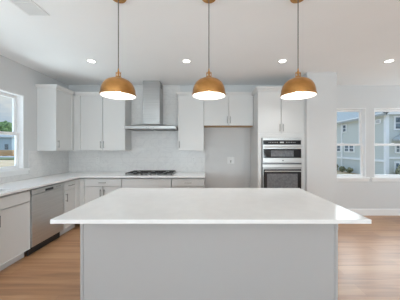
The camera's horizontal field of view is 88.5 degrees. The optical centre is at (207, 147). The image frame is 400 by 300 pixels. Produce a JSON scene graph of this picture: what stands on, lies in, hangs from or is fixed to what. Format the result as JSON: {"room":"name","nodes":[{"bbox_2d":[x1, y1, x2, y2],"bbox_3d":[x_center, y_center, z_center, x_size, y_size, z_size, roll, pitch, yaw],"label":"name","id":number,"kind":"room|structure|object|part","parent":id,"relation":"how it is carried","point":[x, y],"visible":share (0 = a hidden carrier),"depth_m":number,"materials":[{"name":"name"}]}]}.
{"room":"kitchen","nodes":[
{"label":"kitchen","id":0,"kind":"room"},
{"bbox_2d":[0,55,67,168],"bbox_3d":[-3.010,0.050,0.160,0.140,2.740,8.320,0,0,0],"label":"wall","id":1,"kind":"structure","parent":0,"point":[15,77],"depth_m":3.32,"materials":[{"name":"paint"}]},
{"bbox_2d":[0,89,29,176],"bbox_3d":[-2.990,-0.211,2.849,0.180,1.252,0.992,0,0,0],"label":"window","id":2,"kind":"structure","parent":1,"relation":"in","point":[17,99],"depth_m":3.23,"materials":[{"name":"paint"}]},
{"bbox_3d":[-3.057,-0.514,2.837,0.034,0.619,0.845,0,0,0],"label":"sash","id":3,"kind":"part","parent":2,"relation":"part of","materials":[{"name":"glass"}]},
{"bbox_3d":[-3.021,0.036,2.837,0.034,0.560,0.845,0,0,0],"label":"sash","id":4,"kind":"part","parent":2,"relation":"part of","materials":[{"name":"plastic"}]},
{"bbox_3d":[-2.950,0.339,2.849,0.100,0.042,0.992,0,0,0],"label":"sill","id":5,"kind":"part","parent":2,"relation":"part of","materials":[{"name":"paint"}]},
{"bbox_2d":[0,151,68,183],"bbox_3d":[-2.936,0.277,2.756,0.008,0.457,3.111,0,0,0],"label":"backsplash","id":6,"kind":"structure","parent":1,"relation":"attached to","point":[38,160],"depth_m":3.65,"materials":[{"name":"tile"}]},
{"bbox_2d":[35,84,74,150],"bbox_3d":[-2.755,-0.519,3.734,0.366,1.135,0.500,0,0,0],"label":"upper cabinet","id":7,"kind":"object","parent":1,"relation":"attached to","point":[55,102],"visible":1,"depth_m":3.52,"materials":[{"name":"paint"}]},
{"bbox_3d":[-2.755,-1.053,3.718,0.366,0.068,0.468,0,0,0],"label":"crown moulding","id":8,"kind":"part","parent":7,"relation":"part of","materials":[{"name":"paint"}]},
{"bbox_3d":[-2.619,-0.485,3.728,0.019,1.065,0.407,0,0,0],"label":"door","id":9,"kind":"part","parent":7,"relation":"part of","materials":[{"name":"paint"}]},
{"bbox_2d":[0,0,399,84],"bbox_3d":[1.530,-1.380,0.160,9.220,0.120,8.600,0,0,0],"label":"ceiling","id":10,"kind":"structure","parent":0,"point":[352,39],"depth_m":2.49,"materials":[{"name":"paint"}]},
{"bbox_2d":[8,0,49,15],"bbox_3d":[-1.675,-1.315,1.850,0.210,0.008,0.370,0,0,0],"label":"ceiling vent","id":11,"kind":"object","parent":10,"relation":"in","point":[29,7],"visible":1,"depth_m":1.91,"materials":[{"name":"metal"}]},
{"bbox_2d":[86,59,96,62],"bbox_3d":[-1.767,-1.317,3.110,0.152,0.006,0.152,0,0,0],"label":"recessed light","id":12,"kind":"object","parent":10,"relation":"in","point":[87,60],"visible":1,"depth_m":3.12,"materials":[{"name":"white plastic"}]},
{"bbox_2d":[99,0,135,99],"bbox_3d":[-0.778,-0.886,1.780,0.295,0.868,0.295,0,0,0],"label":"pendant light","id":13,"kind":"object","parent":10,"relation":"hanging from","point":[117,87],"visible":1,"depth_m":1.73,"materials":[{"name":"gold metal"}]},
{"bbox_3d":[-0.778,-0.528,1.780,0.295,0.152,0.295,0,0,0],"label":"lamp shade","id":14,"kind":"part","parent":13,"relation":"part of","materials":[{"name":"gold metal"}]},
{"bbox_3d":[-0.778,-0.991,1.780,0.008,0.610,0.008,0,0,0],"label":"cord","id":15,"kind":"part","parent":13,"relation":"part of","materials":[{"name":"silver metal"}]},
{"bbox_2d":[182,59,191,62],"bbox_3d":[-0.326,-1.317,3.110,0.152,0.006,0.152,0,0,0],"label":"recessed light","id":16,"kind":"object","parent":10,"relation":"in","point":[183,60],"visible":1,"depth_m":3.12,"materials":[{"name":"white plastic"}]},
{"bbox_2d":[192,0,225,99],"bbox_3d":[0.008,-0.886,1.780,0.295,0.868,0.295,0,0,0],"label":"pendant light","id":17,"kind":"object","parent":10,"relation":"hanging from","point":[208,87],"visible":1,"depth_m":1.71,"materials":[{"name":"gold metal"}]},
{"bbox_3d":[0.008,-0.991,1.780,0.008,0.610,0.008,0,0,0],"label":"cord","id":18,"kind":"part","parent":17,"relation":"part of","materials":[{"name":"silver metal"}]},
{"bbox_3d":[0.008,-0.528,1.780,0.295,0.152,0.295,0,0,0],"label":"lamp shade","id":19,"kind":"part","parent":17,"relation":"part of","materials":[{"name":"gold metal"}]},
{"bbox_2d":[277,59,287,62],"bbox_3d":[1.130,-1.317,3.110,0.152,0.006,0.152,0,0,0],"label":"recessed light","id":20,"kind":"object","parent":10,"relation":"in","point":[280,60],"visible":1,"depth_m":3.10,"materials":[{"name":"white plastic"}]},
{"bbox_2d":[280,0,316,99],"bbox_3d":[0.782,-0.886,1.780,0.295,0.868,0.295,0,0,0],"label":"pendant light","id":21,"kind":"object","parent":10,"relation":"hanging from","point":[299,87],"visible":1,"depth_m":1.73,"materials":[{"name":"gold metal"}]},
{"bbox_3d":[0.782,-0.528,1.780,0.295,0.152,0.295,0,0,0],"label":"lamp shade","id":22,"kind":"part","parent":21,"relation":"part of","materials":[{"name":"gold metal"}]},
{"bbox_3d":[0.782,-0.991,1.780,0.008,0.610,0.008,0,0,0],"label":"cord","id":23,"kind":"part","parent":21,"relation":"part of","materials":[{"name":"silver metal"}]},
{"bbox_2d":[382,59,395,62],"bbox_3d":[2.746,-1.317,3.110,0.152,0.006,0.152,0,0,0],"label":"recessed light","id":24,"kind":"object","parent":10,"relation":"in","point":[389,60],"visible":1,"depth_m":3.12,"materials":[{"name":"white plastic"}]},
{"bbox_2d":[0,216,399,299],"bbox_3d":[1.530,1.480,0.160,9.220,0.120,8.600,0,0,0],"label":"floor","id":25,"kind":"structure","parent":0,"point":[368,254],"depth_m":2.46,"materials":[{"name":"brown wood"}]},
{"bbox_2d":[0,191,29,270],"bbox_3d":[-2.602,0.979,2.215,0.656,0.883,0.911,0,0,0],"label":"base cabinet","id":26,"kind":"object","parent":25,"relation":"on","point":[15,207],"visible":0.93,"depth_m":2.45,"materials":[{"name":"paint"}]},
{"bbox_3d":[-2.320,0.623,2.441,0.019,0.132,0.447,0,0,0],"label":"drawer","id":27,"kind":"part","parent":26,"relation":"part of","materials":[{"name":"paint"}]},
{"bbox_2d":[26,183,63,255],"bbox_3d":[-2.618,0.983,2.984,0.625,0.875,0.594,0,0,0],"label":"dishwasher","id":28,"kind":"object","parent":25,"relation":"on","point":[46,202],"visible":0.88,"depth_m":2.91,"materials":[{"name":"silver metal"}]},
{"bbox_3d":[-2.333,0.585,2.984,0.050,0.066,0.594,0,0,0],"label":"control panel","id":29,"kind":"part","parent":28,"relation":"part of","materials":[{"name":"metal"}]},
{"bbox_2d":[60,179,79,234],"bbox_3d":[-2.602,0.979,3.490,0.656,0.883,0.396,0,0,0],"label":"base cabinet","id":30,"kind":"object","parent":25,"relation":"on","point":[71,187],"visible":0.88,"depth_m":3.48,"materials":[{"name":"paint"}]},
{"bbox_3d":[-2.320,0.623,3.441,0.019,0.132,0.285,0,0,0],"label":"drawer","id":31,"kind":"part","parent":30,"relation":"part of","materials":[{"name":"paint"}]},
{"bbox_3d":[-2.320,1.002,3.441,0.019,0.614,0.285,0,0,0],"label":"door","id":32,"kind":"part","parent":30,"relation":"part of","materials":[{"name":"paint"}]},
{"bbox_2d":[80,178,122,205],"bbox_3d":[-1.933,0.979,3.982,0.751,0.883,0.656,0,0,0],"label":"base cabinet","id":33,"kind":"object","parent":25,"relation":"on","point":[91,189],"visible":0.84,"depth_m":3.70,"materials":[{"name":"paint"}]},
{"bbox_3d":[-2.062,1.002,3.700,0.328,0.614,0.019,0,0,0],"label":"door","id":34,"kind":"part","parent":33,"relation":"part of","materials":[{"name":"paint"}]},
{"bbox_3d":[-1.895,0.623,3.700,0.662,0.132,0.019,0,0,0],"label":"drawer","id":35,"kind":"part","parent":33,"relation":"part of","materials":[{"name":"paint"}]},
{"bbox_3d":[-1.728,1.002,3.700,0.328,0.614,0.019,0,0,0],"label":"door","id":36,"kind":"part","parent":33,"relation":"part of","materials":[{"name":"paint"}]},
{"bbox_2d":[122,178,171,187],"bbox_3d":[-1.107,0.979,3.982,0.897,0.883,0.656,0,0,0],"label":"base cabinet","id":37,"kind":"object","parent":25,"relation":"on","point":[126,182],"visible":0.23,"depth_m":3.69,"materials":[{"name":"paint"}]},
{"bbox_3d":[-1.107,0.846,3.700,0.886,0.302,0.019,0,0,0],"label":"drawer","id":38,"kind":"part","parent":37,"relation":"part of","materials":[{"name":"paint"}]},
{"bbox_3d":[-1.107,0.623,3.700,0.886,0.132,0.019,0,0,0],"label":"drawer","id":39,"kind":"part","parent":37,"relation":"part of","materials":[{"name":"paint"}]},
{"bbox_2d":[172,178,204,187],"bbox_3d":[-0.358,0.979,3.982,0.596,0.883,0.656,0,0,0],"label":"base cabinet","id":40,"kind":"object","parent":25,"relation":"on","point":[176,182],"visible":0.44,"depth_m":3.69,"materials":[{"name":"paint"}]},
{"bbox_2d":[0,172,204,196],"bbox_3d":[-1.497,0.521,2.759,2.884,0.030,3.118,0,0,0],"label":"countertop","id":41,"kind":"structure","parent":40,"relation":"on","point":[8,188],"depth_m":3.64,"materials":[{"name":"white stone"}]},
{"bbox_2d":[124,170,175,175],"bbox_3d":[-1.095,0.482,3.995,0.869,0.046,0.500,0,0,0],"label":"gas cooktop","id":42,"kind":"object","parent":41,"relation":"in","point":[135,172],"visible":1,"depth_m":3.84,"materials":[{"name":"metal"}]},
{"bbox_3d":[-1.095,0.501,3.995,0.869,0.009,0.500,0,0,0],"label":"cooktop plate","id":43,"kind":"part","parent":42,"relation":"part of","materials":[{"name":"metal"}]},
{"bbox_3d":[-0.506,1.002,3.700,0.290,0.614,0.019,0,0,0],"label":"door","id":44,"kind":"part","parent":40,"relation":"part of","materials":[{"name":"paint"}]},
{"bbox_3d":[-0.358,0.623,3.700,0.585,0.132,0.019,0,0,0],"label":"drawer","id":45,"kind":"part","parent":40,"relation":"part of","materials":[{"name":"paint"}]},
{"bbox_3d":[-0.211,1.002,3.700,0.290,0.614,0.019,0,0,0],"label":"door","id":46,"kind":"part","parent":40,"relation":"part of","materials":[{"name":"paint"}]},
{"bbox_2d":[80,224,337,299],"bbox_3d":[0.009,0.978,2.166,2.182,0.884,0.864,0,0,0],"label":"kitchen island","id":47,"kind":"object","parent":25,"relation":"on","point":[118,261],"visible":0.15,"depth_m":1.74,"materials":[{"name":"paint"}]},
{"bbox_3d":[-1.070,0.978,2.137,0.024,0.884,0.806,0,0,0],"label":"corner trim","id":48,"kind":"part","parent":47,"relation":"part of","materials":[{"name":"paint"}]},
{"bbox_2d":[50,188,370,223],"bbox_3d":[0.020,0.521,2.019,2.270,0.030,1.145,0,0,0],"label":"island countertop","id":49,"kind":"structure","parent":47,"relation":"on","point":[121,205],"depth_m":1.72,"materials":[{"name":"white stone"}]},
{"bbox_3d":[1.088,0.978,2.137,0.024,0.884,0.806,0,0,0],"label":"corner trim","id":50,"kind":"part","parent":47,"relation":"part of","materials":[{"name":"paint"}]},
{"bbox_2d":[250,86,304,189],"bbox_3d":[1.289,0.167,3.970,0.872,2.507,0.696,0,0,0],"label":"tall cabinet","id":51,"kind":"object","parent":25,"relation":"on","point":[274,116],"visible":0.48,"depth_m":3.67,"materials":[{"name":"paint"}]},
{"bbox_3d":[1.288,-1.053,3.970,0.872,0.068,0.696,0,0,0],"label":"crown moulding","id":52,"kind":"part","parent":51,"relation":"part of","materials":[{"name":"paint"}]},
{"bbox_3d":[1.099,-0.636,3.670,0.412,0.761,0.019,0,0,0],"label":"door","id":53,"kind":"part","parent":51,"relation":"part of","materials":[{"name":"paint"}]},
{"bbox_2d":[261,138,301,188],"bbox_3d":[1.316,0.370,3.922,0.702,1.099,0.676,0,0,0],"label":"wall oven","id":54,"kind":"object","parent":51,"relation":"in","point":[281,158],"visible":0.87,"depth_m":3.63,"materials":[{"name":"metal"}]},
{"bbox_3d":[1.316,0.618,3.630,0.670,0.485,0.003,0,0,0],"label":"door glass","id":55,"kind":"part","parent":54,"relation":"part of","materials":[{"name":"black glass"}]},
{"bbox_3d":[1.316,0.096,3.630,0.670,0.162,0.003,0,0,0],"label":"door glass","id":56,"kind":"part","parent":54,"relation":"part of","materials":[{"name":"black glass"}]},
{"bbox_3d":[1.316,-0.100,3.644,0.670,0.071,0.012,0,0,0],"label":"control panel","id":57,"kind":"part","parent":54,"relation":"part of","materials":[{"name":"black glass"}]},
{"bbox_3d":[1.316,-0.158,3.644,0.690,0.039,0.012,0,0,0],"label":"rail","id":58,"kind":"part","parent":54,"relation":"part of","materials":[{"name":"metal"}]},
{"bbox_3d":[1.316,0.635,3.641,0.690,0.546,0.018,0,0,0],"label":"oven door","id":59,"kind":"part","parent":54,"relation":"part of","materials":[{"name":"metal"}]},
{"bbox_3d":[1.316,0.320,3.644,0.690,0.056,0.012,0,0,0],"label":"rail","id":60,"kind":"part","parent":54,"relation":"part of","materials":[{"name":"metal"}]},
{"bbox_3d":[1.316,0.102,3.641,0.690,0.321,0.018,0,0,0],"label":"microwave door","id":61,"kind":"part","parent":54,"relation":"part of","materials":[{"name":"metal"}]},
{"bbox_3d":[1.316,0.408,3.608,0.640,0.018,0.048,0,0,0],"label":"handle","id":62,"kind":"part","parent":54,"relation":"part of","materials":[{"name":"metal"}]},
{"bbox_3d":[1.316,-0.020,3.608,0.640,0.018,0.048,0,0,0],"label":"handle","id":63,"kind":"part","parent":54,"relation":"part of","materials":[{"name":"metal"}]},
{"bbox_3d":[1.308,0.354,3.670,0.834,1.212,0.020,0,0,0],"label":"frame","id":64,"kind":"part","parent":51,"relation":"part of","materials":[{"name":"paint"}]},
{"bbox_3d":[1.507,-0.636,3.670,0.392,0.761,0.019,0,0,0],"label":"door","id":65,"kind":"part","parent":51,"relation":"part of","materials":[{"name":"paint"}]},
{"bbox_2d":[68,85,399,208],"bbox_3d":[1.530,0.050,4.390,9.220,2.740,0.140,0,0,0],"label":"wall","id":66,"kind":"structure","parent":0,"point":[220,143],"depth_m":4.32,"materials":[{"name":"paint"}]},
{"bbox_2d":[74,92,130,149],"bbox_3d":[-2.257,-0.519,4.135,1.360,1.135,0.366,0,0,0],"label":"upper cabinet","id":67,"kind":"object","parent":66,"relation":"attached to","point":[100,121],"visible":0.84,"depth_m":4.00,"materials":[{"name":"paint"}]},
{"bbox_3d":[-2.074,-1.053,4.130,0.993,0.068,0.356,0,0,0],"label":"crown moulding","id":68,"kind":"part","parent":67,"relation":"part of","materials":[{"name":"paint"}]},
{"bbox_3d":[-2.270,-0.485,3.999,0.430,1.065,0.019,0,0,0],"label":"door","id":69,"kind":"part","parent":67,"relation":"part of","materials":[{"name":"paint"}]},
{"bbox_3d":[-1.833,-0.485,3.999,0.430,1.065,0.019,0,0,0],"label":"door","id":70,"kind":"part","parent":67,"relation":"part of","materials":[{"name":"paint"}]},
{"bbox_2d":[69,85,204,171],"bbox_3d":[-1.496,-0.407,4.316,2.871,1.825,0.008,0,0,0],"label":"backsplash","id":71,"kind":"structure","parent":66,"relation":"attached to","point":[150,150],"depth_m":4.31,"materials":[{"name":"tile"}]},
{"bbox_2d":[124,81,177,130],"bbox_3d":[-1.085,-0.835,4.069,0.970,0.966,0.484,0,0,0],"label":"range hood","id":72,"kind":"object","parent":66,"relation":"attached to","point":[152,90],"visible":0.98,"depth_m":4.01,"materials":[{"name":"metal"}]},
{"bbox_2d":[176,92,203,149],"bbox_3d":[-0.352,-0.519,4.135,0.542,1.135,0.366,0,0,0],"label":"upper cabinet","id":73,"kind":"object","parent":66,"relation":"attached to","point":[190,109],"visible":0.92,"depth_m":4.00,"materials":[{"name":"paint"}]},
{"bbox_3d":[-0.352,-1.053,4.130,0.542,0.068,0.356,0,0,0],"label":"crown moulding","id":74,"kind":"part","parent":73,"relation":"part of","materials":[{"name":"paint"}]},
{"bbox_2d":[204,92,252,126],"bbox_3d":[0.404,-0.759,4.135,0.967,0.655,0.366,0,0,0],"label":"upper cabinet","id":75,"kind":"object","parent":66,"relation":"attached to","point":[235,109],"visible":0.95,"depth_m":4.00,"materials":[{"name":"paint"}]},
{"bbox_3d":[0.162,-0.728,3.999,0.478,0.580,0.019,0,0,0],"label":"door","id":76,"kind":"part","parent":75,"relation":"part of","materials":[{"name":"paint"}]},
{"bbox_3d":[0.384,-1.053,3.971,0.926,0.068,0.038,0,0,0],"label":"crown moulding","id":77,"kind":"part","parent":75,"relation":"part of","materials":[{"name":"paint"}]},
{"bbox_3d":[0.646,-0.728,3.999,0.478,0.580,0.019,0,0,0],"label":"door","id":78,"kind":"part","parent":75,"relation":"part of","materials":[{"name":"paint"}]},
{"bbox_2d":[227,157,233,163],"bbox_3d":[0.480,0.260,4.304,0.150,0.140,0.031,0,0,0],"label":"electrical outlet","id":79,"kind":"object","parent":66,"relation":"attached to","point":[230,160],"visible":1,"depth_m":4.32,"materials":[{"name":"white plastic"}]},
{"bbox_2d":[337,108,369,181],"bbox_3d":[2.875,-0.069,4.370,1.030,1.547,0.180,0,0,0],"label":"window","id":80,"kind":"structure","parent":66,"relation":"in","point":[361,177],"depth_m":4.37,"materials":[{"name":"paint"}]},
{"bbox_3d":[2.875,-0.441,4.437,0.880,0.774,0.034,0,0,0],"label":"sash","id":81,"kind":"part","parent":80,"relation":"part of","materials":[{"name":"glass"}]},
{"bbox_3d":[2.875,0.256,4.401,0.880,0.700,0.034,0,0,0],"label":"sash","id":82,"kind":"part","parent":80,"relation":"part of","materials":[{"name":"glass"}]},
{"bbox_3d":[2.875,0.629,4.330,1.030,0.042,0.100,0,0,0],"label":"sill","id":83,"kind":"part","parent":80,"relation":"part of","materials":[{"name":"paint"}]},
{"bbox_2d":[348,209,399,215],"bbox_3d":[4.132,1.350,4.313,3.736,0.140,0.014,0,0,0],"label":"baseboard","id":84,"kind":"structure","parent":66,"relation":"attached to","point":[364,212],"depth_m":4.31,"materials":[{"name":"paint"}]},
{"bbox_2d":[371,108,399,181],"bbox_3d":[3.955,-0.069,4.370,1.030,1.547,0.180,0,0,0],"label":"window","id":85,"kind":"structure","parent":66,"relation":"in","point":[377,177],"depth_m":4.32,"materials":[{"name":"paint"}]},
{"bbox_3d":[3.955,0.629,4.330,1.030,0.042,0.100,0,0,0],"label":"sill","id":86,"kind":"part","parent":85,"relation":"part of","materials":[{"name":"paint"}]},
{"bbox_3d":[3.955,-0.441,4.437,0.880,0.774,0.034,0,0,0],"label":"sash","id":87,"kind":"part","parent":85,"relation":"part of","materials":[{"name":"plastic"}]},
{"bbox_3d":[3.955,0.256,4.401,0.880,0.700,0.034,0,0,0],"label":"sash","id":88,"kind":"part","parent":85,"relation":"part of","materials":[{"name":"glass"}]},
{"bbox_2d":[302,72,336,203],"bbox_3d":[1.988,0.050,3.950,0.523,2.740,0.740,0,0,0],"label":"wall partition","id":89,"kind":"structure","parent":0,"point":[320,109],"depth_m":3.58,"materials":[{"name":"paint"}]},
{"label":"outside","id":90,"kind":"structure","parent":0,"visible":0},
{"bbox_2d":[0,160,356,173],"bbox_3d":[-30.000,2.070,72.300,180.000,0.300,135.400,0,0,0],"label":"ground","id":91,"kind":"structure","parent":90,"point":[3,163],"depth_m":23.86,"materials":[{"name":"beige soil"}]},
{"bbox_2d":[0,120,11,131],"bbox_3d":[-89.535,-5.231,89.941,9.212,14.301,9.055,0,0,0],"label":"tree","id":92,"kind":"object","parent":91,"relation":"on","point":[5,126],"visible":0.4,"depth_m":88.27,"materials":[{"name":"green plant"}]},
{"bbox_2d":[0,134,13,154],"bbox_3d":[-63.250,-1.380,62.000,16.300,6.600,9.000,0,0,0],"label":"house","id":93,"kind":"structure","parent":91,"relation":"on","point":[6,141],"depth_m":58.00,"materials":[{"name":"blue"}]},
{"bbox_2d":[0,150,13,155],"bbox_3d":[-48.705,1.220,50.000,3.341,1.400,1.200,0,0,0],"label":"fence","id":94,"kind":"object","parent":91,"relation":"on","point":[5,152],"visible":0.73,"depth_m":49.40,"materials":[{"name":"brown wood"}]},
{"bbox_2d":[0,157,13,159],"bbox_3d":[-68.000,1.860,36.250,104.000,0.120,6.500,0,0,0],"label":"grass verge","id":95,"kind":"structure","parent":91,"relation":"on","point":[1,158],"depth_m":35.15,"materials":[{"name":"green plant"}]},
{"bbox_2d":[339,166,345,171],"bbox_3d":[10.776,1.682,16.434,0.527,0.476,0.454,0,0,13],"label":"shrub","id":96,"kind":"object","parent":91,"relation":"on","point":[341,168],"visible":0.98,"depth_m":16.28,"materials":[{"name":"green plant"}]},
{"bbox_2d":[346,167,353,172],"bbox_3d":[10.793,1.690,15.581,0.500,0.461,0.458,0,0,0],"label":"shrub","id":97,"kind":"object","parent":91,"relation":"on","point":[349,170],"visible":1,"depth_m":15.48,"materials":[{"name":"green plant"}]},
{"bbox_2d":[337,112,399,173],"bbox_3d":[15.600,-2.030,18.730,9.240,7.900,12.980,0,0,0],"label":"house","id":98,"kind":"structure","parent":91,"relation":"on","point":[387,124],"depth_m":13.55,"materials":[{"name":"grey"}]},
{"bbox_3d":[11.172,0.825,19.010,0.045,0.130,11.980,0,0,0],"label":"belt trim","id":99,"kind":"part","parent":98,"relation":"part of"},
{"bbox_3d":[11.090,-2.180,18.940,0.180,0.160,12.520,0,0,0],"label":"eave trim","id":100,"kind":"part","parent":98,"relation":"part of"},
{"bbox_3d":[15.600,-2.180,12.790,9.200,0.160,0.180,0,0,0],"label":"eave trim","id":101,"kind":"part","parent":98,"relation":"part of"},
{"bbox_3d":[12.120,-1.570,12.839,0.700,0.700,0.018,0,0,0],"label":"pane","id":102,"kind":"part","parent":98,"relation":"part of","materials":[{"name":"glass"}]},
{"bbox_2d":[395,165,399,173],"bbox_3d":[12.055,1.440,12.281,1.100,0.981,1.107,0,0,0],"label":"shrub","id":103,"kind":"object","parent":91,"relation":"on","point":[397,171],"visible":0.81,"depth_m":12.49,"materials":[{"name":"green plant"}]}
]}

